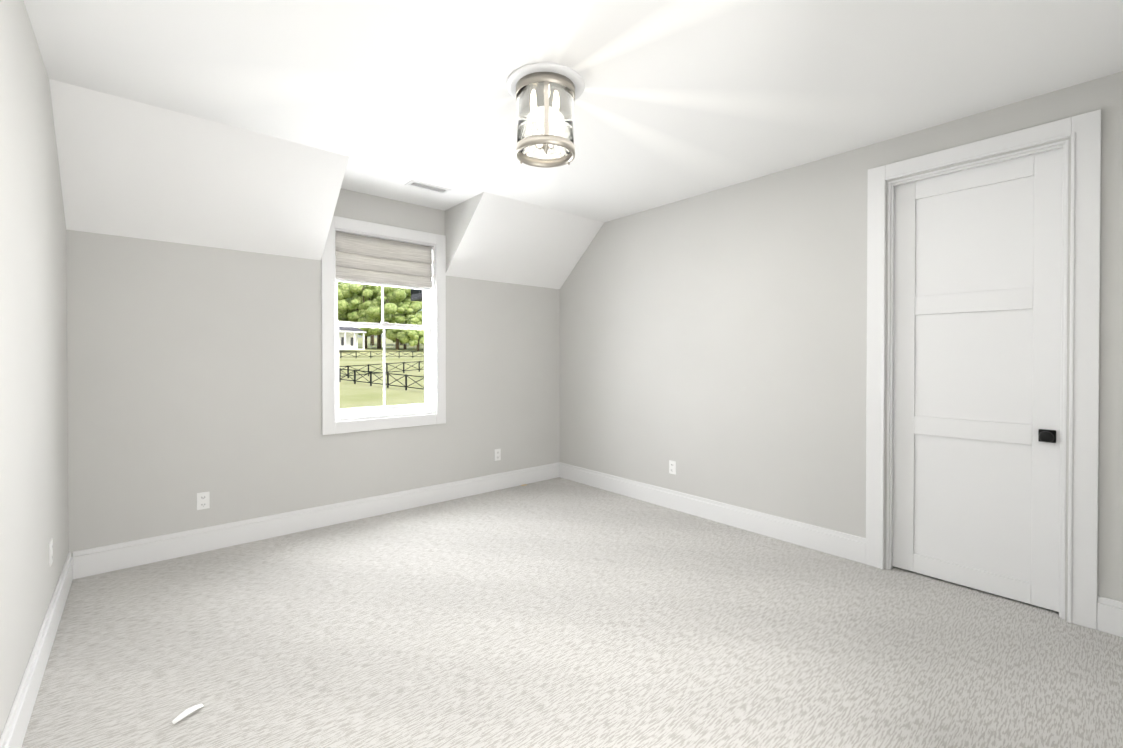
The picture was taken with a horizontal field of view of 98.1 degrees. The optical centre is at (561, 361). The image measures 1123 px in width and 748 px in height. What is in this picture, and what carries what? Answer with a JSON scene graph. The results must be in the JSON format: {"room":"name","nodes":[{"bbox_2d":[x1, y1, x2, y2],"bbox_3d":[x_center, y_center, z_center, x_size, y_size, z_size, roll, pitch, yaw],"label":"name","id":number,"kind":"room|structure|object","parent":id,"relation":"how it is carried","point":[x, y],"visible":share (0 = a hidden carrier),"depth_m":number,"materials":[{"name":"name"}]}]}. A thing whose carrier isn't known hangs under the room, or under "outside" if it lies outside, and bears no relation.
{"room":"empty bedroom","nodes":[
{"label":"empty bedroom","id":0,"kind":"room"},
{"bbox_2d":[0,0,68,737],"bbox_3d":[-1.096,-0.022,0.646,0.150,2.700,6.180,0,1,-41],"label":"wall","id":1,"kind":"structure","parent":0,"point":[33,413],"depth_m":1.91,"materials":[{"name":"grey paint"}]},
{"bbox_2d":[0,552,72,747],"bbox_3d":[-1.033,1.244,0.711,0.018,0.165,5.880,0,1,-41],"label":"baseboard","id":2,"kind":"structure","parent":1,"relation":"attached to","point":[15,727],"depth_m":1.93,"materials":[{"name":"white wood"}]},
{"bbox_2d":[49,538,52,566],"bbox_3d":[-2.448,0.915,2.340,0.008,0.115,0.070,0,1,-41],"label":"electrical outlet","id":3,"kind":"object","parent":1,"relation":"attached to","point":[50,552],"visible":1,"depth_m":2.33,"materials":[{"name":"white plastic"}]},
{"bbox_2d":[49,79,348,259],"bbox_3d":[-2.201,-1.091,3.112,1.412,0.600,0.690,0,1,-41],"label":"ceiling slope","id":4,"kind":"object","parent":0,"point":[132,168],"visible":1,"depth_m":3.00,"materials":[{"name":"white paint"}]},
{"bbox_2d":[66,188,559,556],"bbox_3d":[-1.540,-0.050,4.246,3.885,2.700,0.150,0,1,-41],"label":"wall","id":5,"kind":"structure","parent":0,"point":[193,371],"depth_m":3.51,"materials":[{"name":"grey paint"}]},
{"bbox_2d":[197,492,209,509],"bbox_3d":[-2.463,0.957,3.352,0.070,0.115,0.008,0,1,-41],"label":"electrical outlet","id":6,"kind":"object","parent":5,"relation":"attached to","point":[203,500],"visible":1,"depth_m":3.35,"materials":[{"name":"white plastic"}]},
{"bbox_2d":[73,462,558,578],"bbox_3d":[-1.485,1.218,4.192,3.849,0.165,0.018,0,1,-41],"label":"baseboard","id":7,"kind":"structure","parent":5,"relation":"attached to","point":[106,558],"depth_m":3.65,"materials":[{"name":"white wood"}]},
{"bbox_2d":[321,216,445,434],"bbox_3d":[-1.531,-0.295,4.239,1.066,1.740,0.170,0,1,-41],"label":"window","id":8,"kind":"structure","parent":5,"relation":"in","point":[428,406],"depth_m":4.21,"materials":[{"name":"white wood"}]},
{"bbox_2d":[335,231,432,289],"bbox_3d":[-1.514,-0.854,4.214,0.842,0.401,0.042,0,1,-41],"label":"blind","id":9,"kind":"object","parent":8,"relation":"attached to","point":[359,259],"visible":0.94,"depth_m":4.18,"materials":[{"name":"beige fabric"}]},
{"bbox_2d":[495,449,500,460],"bbox_3d":[-0.645,0.940,4.923,0.070,0.115,0.008,0,1,-41],"label":"electrical outlet","id":10,"kind":"object","parent":5,"relation":"attached to","point":[497,454],"visible":1,"depth_m":4.92,"materials":[{"name":"white plastic"}]},
{"bbox_2d":[445,192,603,288],"bbox_3d":[-0.327,-1.104,4.730,1.407,0.600,0.690,0,1,-41],"label":"ceiling slope","id":11,"kind":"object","parent":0,"point":[493,237],"visible":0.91,"depth_m":4.60,"materials":[{"name":"white paint"}]},
{"bbox_2d":[21,477,1122,747],"bbox_3d":[0.431,1.417,1.976,4.185,0.200,6.180,0,1,-41],"label":"floor","id":12,"kind":"structure","parent":0,"point":[559,613],"depth_m":2.25,"materials":[{"name":"carpet"}]},
{"bbox_2d":[172,704,203,723],"bbox_3d":[-1.390,1.307,1.816,0.098,0.014,0.056,0,1,-41],"label":"debris","id":13,"kind":"object","parent":12,"relation":"on","point":[183,714],"visible":0.95,"depth_m":1.81,"materials":[{"name":"white"}]},
{"bbox_2d":[23,0,1122,221],"bbox_3d":[0.431,-1.482,1.953,4.185,0.200,6.180,0,1,-41],"label":"ceiling","id":14,"kind":"structure","parent":0,"point":[677,100],"depth_m":2.34,"materials":[{"name":"white paint"}]},
{"bbox_2d":[405,180,451,193],"bbox_3d":[-1.063,-1.394,3.902,0.340,0.006,0.130,0,1,-41],"label":"ceiling vent","id":15,"kind":"object","parent":14,"relation":"in","point":[426,186],"visible":1,"depth_m":3.90,"materials":[{"name":"white metal"}]},
{"bbox_2d":[506,62,584,167],"bbox_3d":[-0.081,-1.204,2.452,0.396,0.365,0.396,0,1,-41],"label":"light","id":16,"kind":"object","parent":14,"relation":"hanging from","point":[545,95],"visible":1,"depth_m":2.34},
{"bbox_2d":[560,71,1122,619],"bbox_3d":[1.958,-0.043,3.283,0.150,2.700,6.180,0,1,-41],"label":"wall","id":17,"kind":"structure","parent":0,"point":[714,345],"depth_m":3.65,"materials":[{"name":"grey paint"}]},
{"bbox_2d":[669,460,675,474],"bbox_3d":[0.979,0.934,4.303,0.008,0.115,0.070,0,1,-41],"label":"electrical outlet","id":18,"kind":"object","parent":17,"relation":"attached to","point":[672,467],"visible":1,"depth_m":4.30,"materials":[{"name":"white plastic"}]},
{"bbox_2d":[559,462,1122,636],"bbox_3d":[1.365,1.221,3.850,0.018,0.165,4.262,0,1,-41],"label":"baseboard","id":19,"kind":"structure","parent":17,"relation":"attached to","point":[853,548],"depth_m":3.72,"materials":[{"name":"white wood"}]},
{"bbox_2d":[893,148,1062,611],"bbox_3d":[2.333,0.095,2.792,0.096,2.408,0.755,0,1,-41],"label":"door","id":20,"kind":"structure","parent":17,"relation":"in","point":[977,366],"depth_m":2.77,"materials":[{"name":"white wood"}]},
{"bbox_2d":[866,109,1100,629],"bbox_3d":[2.351,0.041,2.808,0.176,2.540,1.005,0,1,-41],"label":"door frame","id":21,"kind":"structure","parent":17,"relation":"attached to","point":[1083,131],"depth_m":2.47,"materials":[{"name":"white wood"}]},
{"label":"outside","id":22,"kind":"structure","parent":0,"visible":0},
{"bbox_2d":[339,338,424,408],"bbox_3d":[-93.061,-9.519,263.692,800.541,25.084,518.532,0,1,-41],"label":"lawn","id":23,"kind":"structure","parent":22,"point":[355,399],"depth_m":56.83,"materials":[{"name":"green plant"}]},
{"bbox_2d":[339,326,365,350],"bbox_3d":[-62.503,-6.964,127.831,13.000,7.800,16.800,0,1,37],"label":"house","id":24,"kind":"structure","parent":23,"relation":"on","point":[348,340],"depth_m":129.01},
{"bbox_2d":[338,282,423,350],"bbox_3d":[-63.823,-19.898,167.933,86.935,33.210,88.498,0,1,-41],"label":"trees","id":25,"kind":"object","parent":23,"relation":"on","point":[360,299],"depth_m":151.81,"materials":[{"name":"green plant"}]},
{"bbox_2d":[339,351,424,389],"bbox_3d":[-20.426,0.278,77.625,39.762,4.766,66.751,0,1,-41],"label":"fence","id":26,"kind":"object","parent":23,"relation":"on","point":[370,373],"depth_m":56.60,"materials":[{"name":"black wood"}]},
{"bbox_2d":[371,344,416,348],"bbox_3d":[-47.214,-5.348,170.407,36.117,1.645,0.229,0,0,-22],"label":"fence","id":27,"kind":"object","parent":23,"relation":"on","point":[415,347],"depth_m":166.17,"materials":[{"name":"white wood"}]},
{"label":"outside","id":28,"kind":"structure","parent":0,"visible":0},
{"bbox_2d":[411,289,422,301],"bbox_3d":[-1.234,-0.839,6.116,1.000,0.150,0.850,0,1,-41],"label":"eave","id":29,"kind":"object","parent":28,"point":[417,295],"depth_m":5.99}
]}

